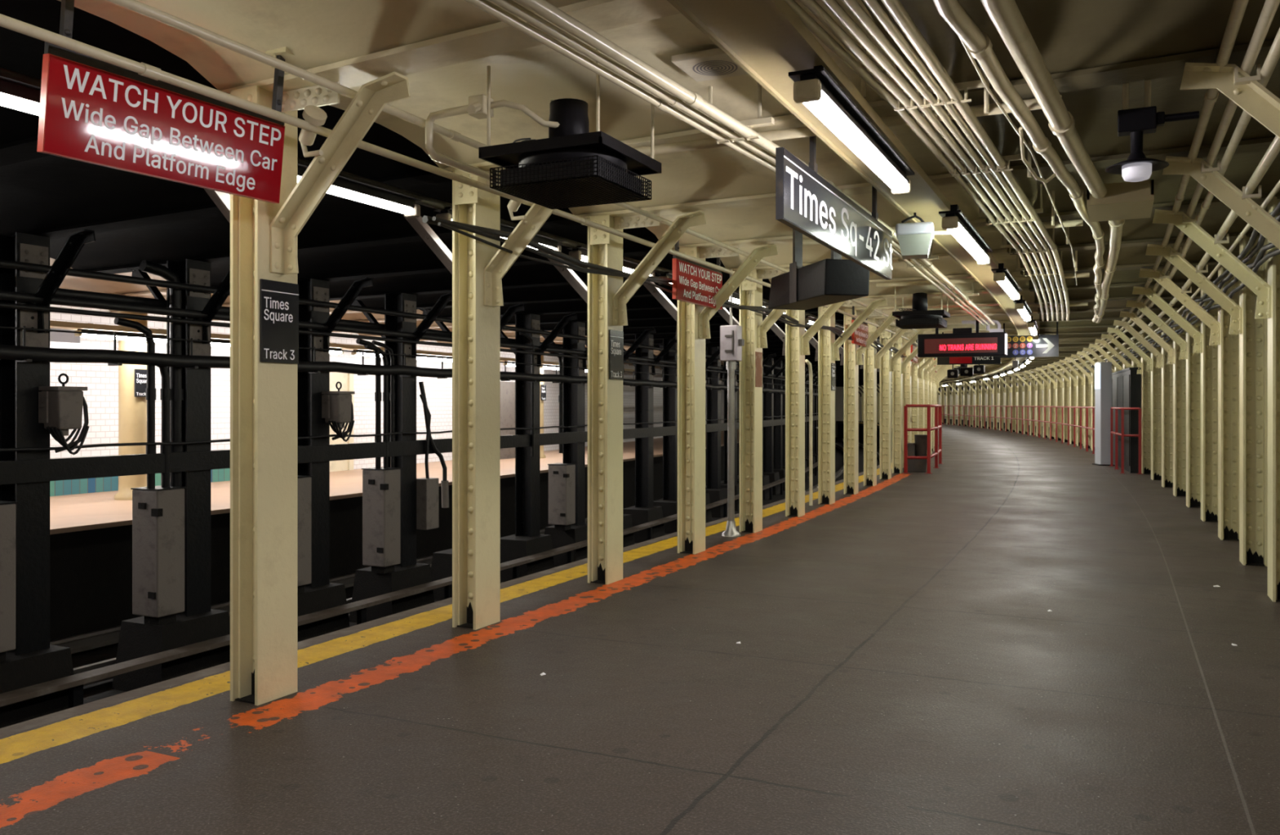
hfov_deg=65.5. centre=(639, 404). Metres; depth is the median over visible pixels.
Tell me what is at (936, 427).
fence
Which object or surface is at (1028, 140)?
rod
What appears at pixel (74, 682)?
rail
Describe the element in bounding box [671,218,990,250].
ceiling beam
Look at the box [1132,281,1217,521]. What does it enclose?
column
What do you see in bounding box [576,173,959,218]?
ceiling beam
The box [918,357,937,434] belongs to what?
column
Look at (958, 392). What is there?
column
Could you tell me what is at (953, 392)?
column
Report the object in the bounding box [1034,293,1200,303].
ceiling beam
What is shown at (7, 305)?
conduit
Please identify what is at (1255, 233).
pipe
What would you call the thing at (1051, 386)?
column
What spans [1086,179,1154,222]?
flat box
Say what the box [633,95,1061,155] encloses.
pipe
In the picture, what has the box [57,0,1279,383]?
ceiling
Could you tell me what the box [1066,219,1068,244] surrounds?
rod
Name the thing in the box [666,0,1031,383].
ceiling beam
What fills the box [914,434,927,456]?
bucket
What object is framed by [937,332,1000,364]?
sign
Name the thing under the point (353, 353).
light
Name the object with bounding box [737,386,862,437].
wall
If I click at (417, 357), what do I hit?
light
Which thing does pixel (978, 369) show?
cluster
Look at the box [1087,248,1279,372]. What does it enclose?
cable
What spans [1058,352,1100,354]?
ceiling beam
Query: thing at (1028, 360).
ceiling light
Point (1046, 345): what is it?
direction sign
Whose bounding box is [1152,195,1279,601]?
column
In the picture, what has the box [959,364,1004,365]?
ceiling beam
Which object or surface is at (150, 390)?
conduit
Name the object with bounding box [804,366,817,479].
column
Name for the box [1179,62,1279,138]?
column
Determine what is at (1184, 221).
clamp
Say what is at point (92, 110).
warning sign
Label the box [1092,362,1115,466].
information totem
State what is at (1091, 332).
ceiling beam
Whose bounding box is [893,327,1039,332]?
ceiling beam
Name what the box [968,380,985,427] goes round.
column
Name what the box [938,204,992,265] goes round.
ceiling light
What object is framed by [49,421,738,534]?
platform
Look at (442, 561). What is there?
column
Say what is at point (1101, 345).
ceiling beam
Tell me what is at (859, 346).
ceiling beam
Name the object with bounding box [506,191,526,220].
spot lamp
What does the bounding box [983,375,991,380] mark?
ceiling light
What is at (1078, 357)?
column
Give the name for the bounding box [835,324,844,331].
light
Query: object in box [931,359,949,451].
column
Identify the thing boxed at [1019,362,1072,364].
ceiling beam
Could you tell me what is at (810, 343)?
ceiling beam
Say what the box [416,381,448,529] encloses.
terminal
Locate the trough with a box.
[49,320,635,372]
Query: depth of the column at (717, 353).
21.00 m
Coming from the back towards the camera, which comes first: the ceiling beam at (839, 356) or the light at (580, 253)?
the ceiling beam at (839, 356)
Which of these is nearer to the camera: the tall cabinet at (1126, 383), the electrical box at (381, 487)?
the electrical box at (381, 487)
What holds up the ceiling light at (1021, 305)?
attached to the ceiling beam at (766, 38)
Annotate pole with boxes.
[720,269,744,537]
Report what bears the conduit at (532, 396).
attached to the beam at (11, 472)
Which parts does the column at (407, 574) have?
splice plate, plate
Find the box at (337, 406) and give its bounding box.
[321,381,355,441]
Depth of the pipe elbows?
15.15 m
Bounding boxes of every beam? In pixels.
[0,135,50,166]
[0,415,817,484]
[8,171,452,239]
[64,275,79,279]
[87,217,581,274]
[109,303,230,313]
[119,290,166,297]
[212,248,651,287]
[212,310,362,320]
[220,0,680,94]
[329,271,728,300]
[332,324,452,332]
[357,319,422,322]
[366,330,515,337]
[380,285,770,309]
[419,335,542,341]
[441,98,910,172]
[442,302,739,318]
[506,310,817,325]
[542,318,844,331]
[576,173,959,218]
[585,327,808,336]
[623,333,835,340]
[631,336,892,344]
[658,346,877,351]
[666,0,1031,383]
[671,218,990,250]
[705,342,844,346]
[705,355,840,359]
[706,350,815,353]
[727,248,1008,271]
[762,352,863,355]
[840,301,1035,311]
[854,288,1030,299]
[866,311,1038,319]
[869,271,1022,284]
[879,320,1039,326]
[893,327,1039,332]
[907,40,1279,112]
[958,137,1274,182]
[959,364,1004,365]
[986,193,1279,226]
[1006,231,1260,254]
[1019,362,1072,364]
[1020,260,1218,275]
[1022,360,1078,361]
[1028,279,1215,291]
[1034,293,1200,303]
[1034,357,1086,359]
[1037,306,1186,314]
[1039,315,1169,322]
[1039,324,1156,328]
[1039,330,1140,334]
[1058,336,1133,339]
[1058,341,1124,343]
[1058,345,1115,347]
[1058,349,1108,351]
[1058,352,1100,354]
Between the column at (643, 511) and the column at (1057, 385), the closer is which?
the column at (643, 511)
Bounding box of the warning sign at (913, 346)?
[911,339,918,363]
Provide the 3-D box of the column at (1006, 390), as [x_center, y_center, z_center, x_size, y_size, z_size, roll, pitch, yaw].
[16.822,-0.035,46.525,0.835,2.530,0.240,0,0,10]
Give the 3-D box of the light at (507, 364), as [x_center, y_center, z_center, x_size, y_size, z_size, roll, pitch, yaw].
[-2.576,-0.898,21.452,0.180,0.175,1.340,0,0,21]
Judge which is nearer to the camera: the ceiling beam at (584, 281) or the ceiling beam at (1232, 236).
the ceiling beam at (1232, 236)
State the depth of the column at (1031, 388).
40.29 m
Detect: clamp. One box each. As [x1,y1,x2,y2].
[1160,271,1169,278]
[1169,247,1182,255]
[1181,286,1191,293]
[1182,212,1196,223]
[1195,264,1208,273]
[1200,159,1219,173]
[1213,233,1229,244]
[1234,63,1260,85]
[1241,185,1261,199]
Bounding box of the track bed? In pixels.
[71,437,892,704]
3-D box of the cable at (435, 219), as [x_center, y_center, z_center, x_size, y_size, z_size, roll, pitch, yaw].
[1.925,-0.890,11.339,0.192,0.093,14.129,0,0,24]
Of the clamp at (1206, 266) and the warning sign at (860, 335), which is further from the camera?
the warning sign at (860, 335)
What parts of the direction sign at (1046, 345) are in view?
panel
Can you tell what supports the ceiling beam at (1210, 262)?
attached to the ceiling at (318, 33)
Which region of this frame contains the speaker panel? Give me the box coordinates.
[671,48,748,81]
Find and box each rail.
[0,461,817,708]
[49,475,738,653]
[73,597,351,686]
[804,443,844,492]
[842,439,879,461]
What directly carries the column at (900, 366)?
on the floor
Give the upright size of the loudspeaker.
0.560 m
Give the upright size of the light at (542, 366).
0.175 m
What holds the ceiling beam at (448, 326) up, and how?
attached to the ceiling at (85, 284)
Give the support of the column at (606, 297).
on the floor
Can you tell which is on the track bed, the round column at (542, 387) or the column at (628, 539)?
the column at (628, 539)
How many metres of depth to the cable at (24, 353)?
9.12 m
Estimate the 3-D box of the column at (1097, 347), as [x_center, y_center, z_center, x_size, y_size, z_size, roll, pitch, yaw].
[9.860,-0.035,20.855,0.835,2.530,0.240,0,0,20]
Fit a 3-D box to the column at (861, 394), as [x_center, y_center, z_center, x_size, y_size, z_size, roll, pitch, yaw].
[15.424,-0.035,69.006,1.484,2.530,0.266,0,0,2]
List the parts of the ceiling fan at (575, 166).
hanger rod, motor, plate, hanger rod, hanger rod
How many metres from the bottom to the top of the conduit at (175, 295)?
1.978 m
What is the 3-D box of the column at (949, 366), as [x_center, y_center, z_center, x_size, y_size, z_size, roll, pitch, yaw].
[8.173,-0.035,27.803,1.484,2.530,0.266,0,0,18]
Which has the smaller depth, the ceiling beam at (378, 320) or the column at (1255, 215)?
the column at (1255, 215)
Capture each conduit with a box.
[0,302,817,386]
[54,288,738,369]
[114,317,155,488]
[139,260,183,486]
[155,365,171,487]
[355,338,381,468]
[364,344,388,468]
[371,340,395,467]
[425,94,559,184]
[464,0,984,325]
[489,0,988,325]
[514,0,995,325]
[518,332,534,456]
[547,351,563,453]
[784,0,1044,321]
[799,0,1048,321]
[820,0,1053,320]
[841,0,1059,320]
[862,0,1064,320]
[880,0,1070,320]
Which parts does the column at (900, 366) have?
gusset plate, rivet plate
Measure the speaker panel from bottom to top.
0.032 m
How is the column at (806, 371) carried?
on the track bed
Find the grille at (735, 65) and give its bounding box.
[693,60,737,75]
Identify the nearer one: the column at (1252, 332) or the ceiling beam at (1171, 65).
the ceiling beam at (1171, 65)
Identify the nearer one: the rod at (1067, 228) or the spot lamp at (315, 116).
the spot lamp at (315, 116)
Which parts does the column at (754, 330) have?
gusset plate, rusty plate, rivet plate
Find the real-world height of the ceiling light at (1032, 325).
0.169 m
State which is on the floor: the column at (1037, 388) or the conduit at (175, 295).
the column at (1037, 388)
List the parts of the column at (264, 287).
gusset plate, rivet plate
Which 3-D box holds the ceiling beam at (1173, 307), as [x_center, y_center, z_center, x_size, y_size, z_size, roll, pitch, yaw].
[6.862,-1.400,13.637,2.621,0.200,0.200,0,0,24]
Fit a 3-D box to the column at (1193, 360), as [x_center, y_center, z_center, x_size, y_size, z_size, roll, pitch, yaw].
[6.382,-0.035,12.126,0.835,2.530,0.240,0,0,23]
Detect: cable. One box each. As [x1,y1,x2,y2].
[0,325,817,396]
[0,413,817,451]
[422,215,902,355]
[431,216,903,356]
[438,222,906,357]
[1018,127,1056,183]
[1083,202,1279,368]
[1084,213,1279,369]
[1085,243,1275,371]
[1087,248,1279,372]
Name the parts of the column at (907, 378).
gusset plate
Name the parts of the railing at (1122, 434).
post, post, post, rail, rail, post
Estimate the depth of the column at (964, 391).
57.31 m
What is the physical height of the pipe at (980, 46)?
0.089 m
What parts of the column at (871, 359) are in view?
gusset plate, rivet plate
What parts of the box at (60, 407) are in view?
name plate, lid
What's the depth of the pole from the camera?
9.31 m
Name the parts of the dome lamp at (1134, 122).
stem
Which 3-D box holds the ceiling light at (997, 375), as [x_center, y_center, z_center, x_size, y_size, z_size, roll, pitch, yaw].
[13.111,-1.085,36.606,0.120,0.169,1.650,0,0,14]
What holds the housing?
hanging from the ceiling at (318, 33)
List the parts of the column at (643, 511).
splice plate, plate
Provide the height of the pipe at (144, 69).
0.044 m
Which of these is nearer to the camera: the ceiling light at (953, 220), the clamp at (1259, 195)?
the clamp at (1259, 195)
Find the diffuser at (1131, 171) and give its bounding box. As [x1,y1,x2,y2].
[1121,162,1151,182]
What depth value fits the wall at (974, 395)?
54.28 m
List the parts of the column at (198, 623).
splice plate, plate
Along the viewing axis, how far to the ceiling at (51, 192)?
7.39 m
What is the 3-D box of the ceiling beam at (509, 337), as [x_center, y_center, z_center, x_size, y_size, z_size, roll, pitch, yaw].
[-3.175,-1.400,19.689,3.601,0.200,0.200,0,0,23]
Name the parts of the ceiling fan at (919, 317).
hanger rod, hanger rod, motor, plate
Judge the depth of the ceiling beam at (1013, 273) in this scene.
10.34 m
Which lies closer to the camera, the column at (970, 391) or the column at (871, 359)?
the column at (871, 359)
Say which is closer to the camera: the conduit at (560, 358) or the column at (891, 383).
the conduit at (560, 358)
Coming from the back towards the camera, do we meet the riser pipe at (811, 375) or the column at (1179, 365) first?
the column at (1179, 365)
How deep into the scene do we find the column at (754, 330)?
9.66 m
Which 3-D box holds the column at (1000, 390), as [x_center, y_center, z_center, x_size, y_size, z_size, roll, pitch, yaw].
[17.096,-0.035,48.067,0.835,2.530,0.240,0,0,10]
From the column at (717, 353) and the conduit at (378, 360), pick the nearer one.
the conduit at (378, 360)
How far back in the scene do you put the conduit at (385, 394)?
11.24 m
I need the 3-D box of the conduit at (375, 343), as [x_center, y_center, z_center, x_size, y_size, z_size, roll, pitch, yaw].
[-2.907,0.004,11.287,0.052,1.451,0.320,0,0,34]
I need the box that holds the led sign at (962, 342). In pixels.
[917,315,1007,357]
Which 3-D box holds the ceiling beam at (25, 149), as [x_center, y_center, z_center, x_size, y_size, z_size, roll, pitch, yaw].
[-4.286,-1.400,5.787,5.902,0.200,0.201,0,0,30]
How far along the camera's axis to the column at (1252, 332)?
7.69 m
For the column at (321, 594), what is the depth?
10.35 m
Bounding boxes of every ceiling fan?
[478,48,661,209]
[892,285,950,328]
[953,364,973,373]
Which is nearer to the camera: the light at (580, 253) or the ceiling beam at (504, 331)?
the light at (580, 253)
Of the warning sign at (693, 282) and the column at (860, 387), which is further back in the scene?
the column at (860, 387)
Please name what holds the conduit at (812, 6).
attached to the rack at (1011, 157)
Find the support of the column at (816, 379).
on the track bed
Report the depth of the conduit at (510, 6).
3.62 m
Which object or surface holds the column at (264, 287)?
on the floor
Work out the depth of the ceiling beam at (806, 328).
18.03 m
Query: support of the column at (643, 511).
on the track bed
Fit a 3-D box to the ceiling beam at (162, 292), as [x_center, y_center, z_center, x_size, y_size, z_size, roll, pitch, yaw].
[-6.493,-1.400,12.171,3.606,0.200,0.201,0,0,29]
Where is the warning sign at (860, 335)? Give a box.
[851,306,868,346]
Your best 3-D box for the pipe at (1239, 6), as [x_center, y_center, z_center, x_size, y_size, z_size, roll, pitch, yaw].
[8.899,-1.274,21.176,1.509,0.051,43.963,0,0,20]
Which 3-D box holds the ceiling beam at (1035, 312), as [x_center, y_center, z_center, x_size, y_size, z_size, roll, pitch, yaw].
[4.486,-1.400,14.719,2.601,0.200,0.200,0,0,24]
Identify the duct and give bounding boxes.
[0,66,879,340]
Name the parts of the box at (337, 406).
name plate, lid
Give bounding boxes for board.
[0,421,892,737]
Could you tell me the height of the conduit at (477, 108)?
0.237 m
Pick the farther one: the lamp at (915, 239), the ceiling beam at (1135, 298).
the ceiling beam at (1135, 298)
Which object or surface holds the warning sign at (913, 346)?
hanging from the ceiling at (318, 33)
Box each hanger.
[702,82,774,144]
[897,241,938,267]
[950,283,978,302]
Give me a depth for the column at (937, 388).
65.08 m
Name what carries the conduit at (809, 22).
attached to the rack at (1011, 157)
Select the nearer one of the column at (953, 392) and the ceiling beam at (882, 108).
the ceiling beam at (882, 108)
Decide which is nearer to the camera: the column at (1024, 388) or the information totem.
the information totem
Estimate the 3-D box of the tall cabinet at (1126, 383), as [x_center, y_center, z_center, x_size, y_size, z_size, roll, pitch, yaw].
[9.677,0.280,19.970,0.200,1.900,4.440,0,0,20]
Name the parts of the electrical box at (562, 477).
lid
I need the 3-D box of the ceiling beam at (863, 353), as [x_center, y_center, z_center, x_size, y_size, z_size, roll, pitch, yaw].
[4.228,-1.400,25.934,5.881,0.200,0.201,0,0,18]
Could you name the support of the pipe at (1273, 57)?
attached to the column at (1193, 360)
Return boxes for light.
[0,72,40,115]
[74,323,166,342]
[210,338,230,346]
[297,160,422,217]
[329,342,343,354]
[351,349,382,357]
[416,354,452,362]
[433,206,564,255]
[503,357,515,366]
[540,360,559,369]
[566,245,657,276]
[656,271,672,284]
[727,291,768,311]
[788,65,914,195]
[804,315,817,324]
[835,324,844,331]
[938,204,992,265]
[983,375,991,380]
[991,262,1022,300]
[993,372,1000,377]
[1000,369,1007,376]
[1007,367,1014,373]
[1013,295,1032,321]
[1013,364,1021,371]
[1019,360,1026,368]
[1024,357,1031,364]
[1026,315,1038,335]
[1031,333,1039,341]
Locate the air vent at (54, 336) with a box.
[49,328,79,342]
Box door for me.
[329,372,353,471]
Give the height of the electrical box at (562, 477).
0.997 m
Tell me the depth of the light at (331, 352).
15.91 m
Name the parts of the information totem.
plate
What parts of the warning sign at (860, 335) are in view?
panel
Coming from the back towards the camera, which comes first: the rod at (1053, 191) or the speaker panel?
the rod at (1053, 191)
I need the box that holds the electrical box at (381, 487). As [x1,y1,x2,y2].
[361,466,401,573]
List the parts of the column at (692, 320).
gusset plate, rivet plate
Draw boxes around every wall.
[49,304,724,469]
[49,421,892,640]
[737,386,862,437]
[938,369,1062,395]
[938,387,1062,426]
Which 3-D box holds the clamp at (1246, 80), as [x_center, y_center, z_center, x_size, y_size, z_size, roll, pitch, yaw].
[2.238,-1.216,3.669,0.080,0.058,0.040,0,0,25]
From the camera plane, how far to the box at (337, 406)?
10.37 m
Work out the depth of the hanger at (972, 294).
11.16 m
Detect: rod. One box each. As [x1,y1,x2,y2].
[861,44,866,97]
[984,73,989,114]
[1026,134,1031,177]
[1051,190,1054,226]
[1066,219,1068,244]
[1075,250,1077,271]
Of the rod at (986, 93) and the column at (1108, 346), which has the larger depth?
the column at (1108, 346)
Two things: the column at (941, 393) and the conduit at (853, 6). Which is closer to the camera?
the conduit at (853, 6)
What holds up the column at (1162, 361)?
on the floor
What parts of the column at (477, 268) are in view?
gusset plate, rivet plate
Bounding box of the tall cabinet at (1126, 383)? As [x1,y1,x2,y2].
[1111,367,1141,473]
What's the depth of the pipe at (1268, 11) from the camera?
4.19 m
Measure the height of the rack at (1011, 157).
0.235 m
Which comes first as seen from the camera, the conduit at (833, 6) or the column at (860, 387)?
the conduit at (833, 6)
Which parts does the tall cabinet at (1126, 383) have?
panel, panel, panel, panel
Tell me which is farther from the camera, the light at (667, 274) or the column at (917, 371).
the column at (917, 371)
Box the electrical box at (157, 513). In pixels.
[130,485,186,625]
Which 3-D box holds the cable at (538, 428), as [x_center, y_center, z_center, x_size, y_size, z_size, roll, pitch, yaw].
[0.383,0.330,20.456,1.400,0.044,43.289,0,0,21]
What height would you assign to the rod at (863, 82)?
0.220 m
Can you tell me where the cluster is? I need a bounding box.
[946,364,984,377]
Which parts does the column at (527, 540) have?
splice plate, plate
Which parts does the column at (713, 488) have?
plate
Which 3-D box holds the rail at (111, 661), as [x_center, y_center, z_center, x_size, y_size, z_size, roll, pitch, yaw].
[2.481,2.355,32.600,4.076,0.150,70.285,0,0,16]
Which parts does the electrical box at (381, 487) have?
lid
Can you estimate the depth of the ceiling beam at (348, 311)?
13.99 m
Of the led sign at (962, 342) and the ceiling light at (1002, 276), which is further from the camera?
the led sign at (962, 342)
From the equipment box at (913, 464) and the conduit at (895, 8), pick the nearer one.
the conduit at (895, 8)
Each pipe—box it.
[0,13,917,345]
[0,259,817,377]
[0,289,816,384]
[106,0,923,334]
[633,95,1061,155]
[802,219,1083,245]
[804,359,813,505]
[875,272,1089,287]
[927,302,1088,311]
[933,0,1105,322]
[980,0,1124,323]
[1009,0,1248,374]
[1012,0,1279,375]
[1013,27,1279,376]
[1016,135,1279,379]
[1017,179,1279,381]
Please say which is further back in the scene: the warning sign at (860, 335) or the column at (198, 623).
the warning sign at (860, 335)
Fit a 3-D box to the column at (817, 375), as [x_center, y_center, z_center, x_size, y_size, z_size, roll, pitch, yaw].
[7.113,0.590,40.364,1.590,3.780,0.800,0,0,13]
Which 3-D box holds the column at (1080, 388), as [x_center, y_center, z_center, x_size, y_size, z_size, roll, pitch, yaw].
[12.811,-0.035,29.777,0.835,2.530,0.240,0,0,17]
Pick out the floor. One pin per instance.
(900, 664)
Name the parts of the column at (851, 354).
gusset plate, rivet plate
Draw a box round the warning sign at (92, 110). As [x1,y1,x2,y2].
[36,0,294,204]
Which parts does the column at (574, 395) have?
splice plate, plate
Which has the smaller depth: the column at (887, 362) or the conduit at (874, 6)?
the conduit at (874, 6)
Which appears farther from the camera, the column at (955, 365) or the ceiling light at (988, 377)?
the ceiling light at (988, 377)
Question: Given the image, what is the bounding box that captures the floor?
[0,421,1279,834]
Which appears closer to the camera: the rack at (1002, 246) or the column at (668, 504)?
the rack at (1002, 246)
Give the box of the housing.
[768,228,869,310]
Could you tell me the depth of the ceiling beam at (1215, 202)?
6.60 m
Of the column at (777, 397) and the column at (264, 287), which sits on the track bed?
the column at (777, 397)
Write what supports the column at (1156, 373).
on the floor
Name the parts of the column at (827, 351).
gusset plate, rivet plate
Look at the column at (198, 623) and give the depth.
8.95 m
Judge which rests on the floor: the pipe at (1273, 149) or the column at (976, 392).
the column at (976, 392)
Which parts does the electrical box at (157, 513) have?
lid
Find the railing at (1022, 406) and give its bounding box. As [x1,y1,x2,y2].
[937,405,1094,453]
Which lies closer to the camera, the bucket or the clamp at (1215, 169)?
the clamp at (1215, 169)
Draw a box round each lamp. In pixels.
[298,105,327,157]
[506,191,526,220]
[895,212,966,259]
[1105,80,1199,182]
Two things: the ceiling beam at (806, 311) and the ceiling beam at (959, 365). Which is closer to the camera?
the ceiling beam at (806, 311)
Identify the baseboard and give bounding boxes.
[49,468,230,496]
[944,418,1049,434]
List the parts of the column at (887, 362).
gusset plate, rivet plate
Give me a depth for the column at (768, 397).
27.91 m
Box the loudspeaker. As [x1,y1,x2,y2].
[1012,357,1018,367]
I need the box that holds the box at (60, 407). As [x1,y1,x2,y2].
[38,373,88,455]
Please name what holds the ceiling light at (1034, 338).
attached to the ceiling beam at (766, 38)
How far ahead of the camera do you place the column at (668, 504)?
19.71 m
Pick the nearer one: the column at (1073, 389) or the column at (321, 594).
the column at (321, 594)
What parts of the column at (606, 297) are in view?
gusset plate, rivet plate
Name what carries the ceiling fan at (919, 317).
hanging from the ceiling at (318, 33)
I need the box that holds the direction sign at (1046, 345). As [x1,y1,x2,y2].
[999,321,1058,357]
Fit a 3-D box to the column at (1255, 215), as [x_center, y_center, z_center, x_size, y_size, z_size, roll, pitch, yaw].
[3.107,-0.035,5.021,0.835,2.530,0.240,0,0,25]
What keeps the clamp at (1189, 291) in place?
attached to the column at (1228, 344)
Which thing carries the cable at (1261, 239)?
attached to the column at (1145, 375)
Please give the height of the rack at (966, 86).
0.235 m
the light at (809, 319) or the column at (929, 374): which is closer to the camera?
the light at (809, 319)
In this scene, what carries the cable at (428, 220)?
attached to the column at (754, 330)
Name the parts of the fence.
post, rail, rail, rail, post, post, post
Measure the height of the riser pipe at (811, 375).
1.780 m
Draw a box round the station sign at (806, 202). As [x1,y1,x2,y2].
[775,136,893,279]
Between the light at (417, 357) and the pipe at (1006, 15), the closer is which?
the pipe at (1006, 15)
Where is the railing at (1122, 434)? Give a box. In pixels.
[1109,407,1142,474]
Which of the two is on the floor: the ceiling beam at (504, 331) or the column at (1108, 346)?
the column at (1108, 346)
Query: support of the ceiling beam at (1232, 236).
attached to the ceiling at (318, 33)
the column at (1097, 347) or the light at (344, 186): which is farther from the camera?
the column at (1097, 347)
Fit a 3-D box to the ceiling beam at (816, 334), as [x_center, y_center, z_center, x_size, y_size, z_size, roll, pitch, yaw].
[1.717,-1.400,19.149,5.881,0.200,0.200,0,0,22]
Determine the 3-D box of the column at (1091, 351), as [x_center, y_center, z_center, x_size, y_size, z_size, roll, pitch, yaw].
[10.389,-0.035,22.330,0.835,2.530,0.240,0,0,19]
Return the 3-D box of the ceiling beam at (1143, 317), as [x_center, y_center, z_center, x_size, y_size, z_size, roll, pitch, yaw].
[7.461,-1.400,15.079,2.621,0.200,0.200,0,0,24]
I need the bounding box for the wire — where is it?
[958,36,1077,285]
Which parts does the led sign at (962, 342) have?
panel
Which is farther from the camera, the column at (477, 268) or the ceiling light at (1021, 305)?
the ceiling light at (1021, 305)
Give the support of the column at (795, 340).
on the floor
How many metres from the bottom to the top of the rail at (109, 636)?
0.150 m
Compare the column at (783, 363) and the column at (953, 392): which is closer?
the column at (783, 363)
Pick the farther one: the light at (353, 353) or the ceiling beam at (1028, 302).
the light at (353, 353)
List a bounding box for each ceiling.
[0,0,892,383]
[49,257,738,381]
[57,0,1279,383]
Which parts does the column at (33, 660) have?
splice plate, plate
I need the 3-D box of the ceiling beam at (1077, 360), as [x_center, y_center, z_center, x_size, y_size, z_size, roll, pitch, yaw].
[12.659,-1.400,29.798,2.623,0.200,0.200,0,0,14]
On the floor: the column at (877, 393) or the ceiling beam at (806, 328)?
the column at (877, 393)
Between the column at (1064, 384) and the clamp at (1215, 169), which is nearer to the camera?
the clamp at (1215, 169)
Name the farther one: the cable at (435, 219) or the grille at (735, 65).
the cable at (435, 219)
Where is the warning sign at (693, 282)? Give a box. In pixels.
[672,240,722,310]
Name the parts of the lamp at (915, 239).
lamp shade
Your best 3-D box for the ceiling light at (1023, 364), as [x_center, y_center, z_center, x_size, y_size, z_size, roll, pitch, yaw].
[10.127,-1.085,26.292,0.120,0.169,1.650,0,0,18]
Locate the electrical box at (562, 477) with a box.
[547,462,576,530]
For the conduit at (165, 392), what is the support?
on the electrical box at (157, 513)
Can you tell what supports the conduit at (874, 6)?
attached to the rack at (966, 86)
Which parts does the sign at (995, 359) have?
panel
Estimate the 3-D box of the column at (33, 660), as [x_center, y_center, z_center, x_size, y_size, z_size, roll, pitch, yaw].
[-4.823,0.590,7.541,1.590,3.780,0.800,0,0,25]
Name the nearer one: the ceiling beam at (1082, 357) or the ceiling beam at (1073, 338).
the ceiling beam at (1073, 338)
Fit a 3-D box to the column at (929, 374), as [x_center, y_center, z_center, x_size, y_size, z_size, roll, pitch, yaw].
[6.737,-0.035,23.543,1.484,2.530,0.266,0,0,19]
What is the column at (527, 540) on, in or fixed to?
on the track bed
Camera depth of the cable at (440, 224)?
6.16 m
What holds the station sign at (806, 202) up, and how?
hanging from the ceiling at (318, 33)
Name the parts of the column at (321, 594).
splice plate, plate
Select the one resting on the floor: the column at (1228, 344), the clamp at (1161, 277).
the column at (1228, 344)
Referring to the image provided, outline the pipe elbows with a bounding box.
[961,320,1003,332]
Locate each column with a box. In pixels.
[0,229,95,728]
[111,258,230,691]
[114,311,147,500]
[204,71,410,705]
[297,277,373,642]
[349,292,452,622]
[400,166,555,630]
[420,303,524,600]
[500,313,577,582]
[539,321,587,566]
[539,355,546,458]
[542,210,706,584]
[585,328,656,547]
[622,333,677,542]
[634,338,710,533]
[642,244,777,554]
[658,344,719,522]
[705,346,727,517]
[705,350,763,511]
[717,268,789,533]
[722,353,776,483]
[737,355,785,499]
[762,301,844,516]
[763,358,785,495]
[773,360,785,490]
[782,362,808,468]
[804,298,887,504]
[804,364,817,375]
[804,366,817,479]
[804,367,817,476]
[806,368,817,474]
[813,371,817,454]
[813,373,817,471]
[817,375,817,453]
[835,309,904,494]
[835,318,908,486]
[858,386,861,422]
[858,386,863,422]
[876,325,932,479]
[876,332,939,473]
[876,384,879,424]
[877,337,924,468]
[891,352,934,443]
[891,382,892,426]
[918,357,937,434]
[924,357,941,456]
[928,361,946,453]
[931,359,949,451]
[933,364,952,448]
[935,364,954,404]
[936,364,959,404]
[937,384,944,423]
[937,388,938,404]
[939,384,950,424]
[941,383,955,425]
[947,382,961,425]
[951,382,967,426]
[960,382,973,426]
[963,381,979,427]
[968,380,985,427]
[977,379,991,428]
[979,378,997,429]
[987,377,1003,430]
[990,377,1009,431]
[996,376,1016,431]
[1001,374,1022,432]
[1007,373,1028,434]
[1013,372,1035,435]
[1018,371,1041,436]
[1024,369,1048,437]
[1030,368,1055,439]
[1035,366,1062,440]
[1041,364,1069,442]
[1047,363,1076,444]
[1053,360,1084,446]
[1058,358,1091,448]
[1065,355,1098,450]
[1071,353,1106,375]
[1076,350,1114,369]
[1083,346,1123,373]
[1088,342,1132,370]
[1094,338,1141,368]
[1101,332,1151,474]
[1106,324,1161,479]
[1113,317,1173,487]
[1119,307,1186,496]
[1125,296,1200,507]
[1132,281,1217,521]
[1138,265,1239,540]
[1145,235,1267,566]
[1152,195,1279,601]
[1162,155,1279,249]
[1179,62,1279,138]
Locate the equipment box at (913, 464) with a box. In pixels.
[907,442,927,471]
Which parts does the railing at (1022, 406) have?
post, post, post, post, post, post, post, rail, rail, post, post, post, post, post, post, post, post, post, post, post, post, post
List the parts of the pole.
post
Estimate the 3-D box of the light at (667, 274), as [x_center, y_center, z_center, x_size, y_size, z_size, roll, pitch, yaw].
[0.465,-1.073,8.989,0.120,0.105,1.290,0,0,25]
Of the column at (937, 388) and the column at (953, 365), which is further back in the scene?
the column at (937, 388)
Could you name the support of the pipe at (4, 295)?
attached to the column
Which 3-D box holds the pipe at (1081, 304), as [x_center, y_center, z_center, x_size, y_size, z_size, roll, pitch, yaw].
[4.664,-1.260,12.859,2.050,0.047,0.047,0,0,23]
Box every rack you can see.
[880,66,984,111]
[941,124,1022,176]
[977,184,1043,224]
[1000,227,1055,254]
[1016,251,1062,276]
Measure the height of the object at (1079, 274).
0.047 m
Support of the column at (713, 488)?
on the track bed

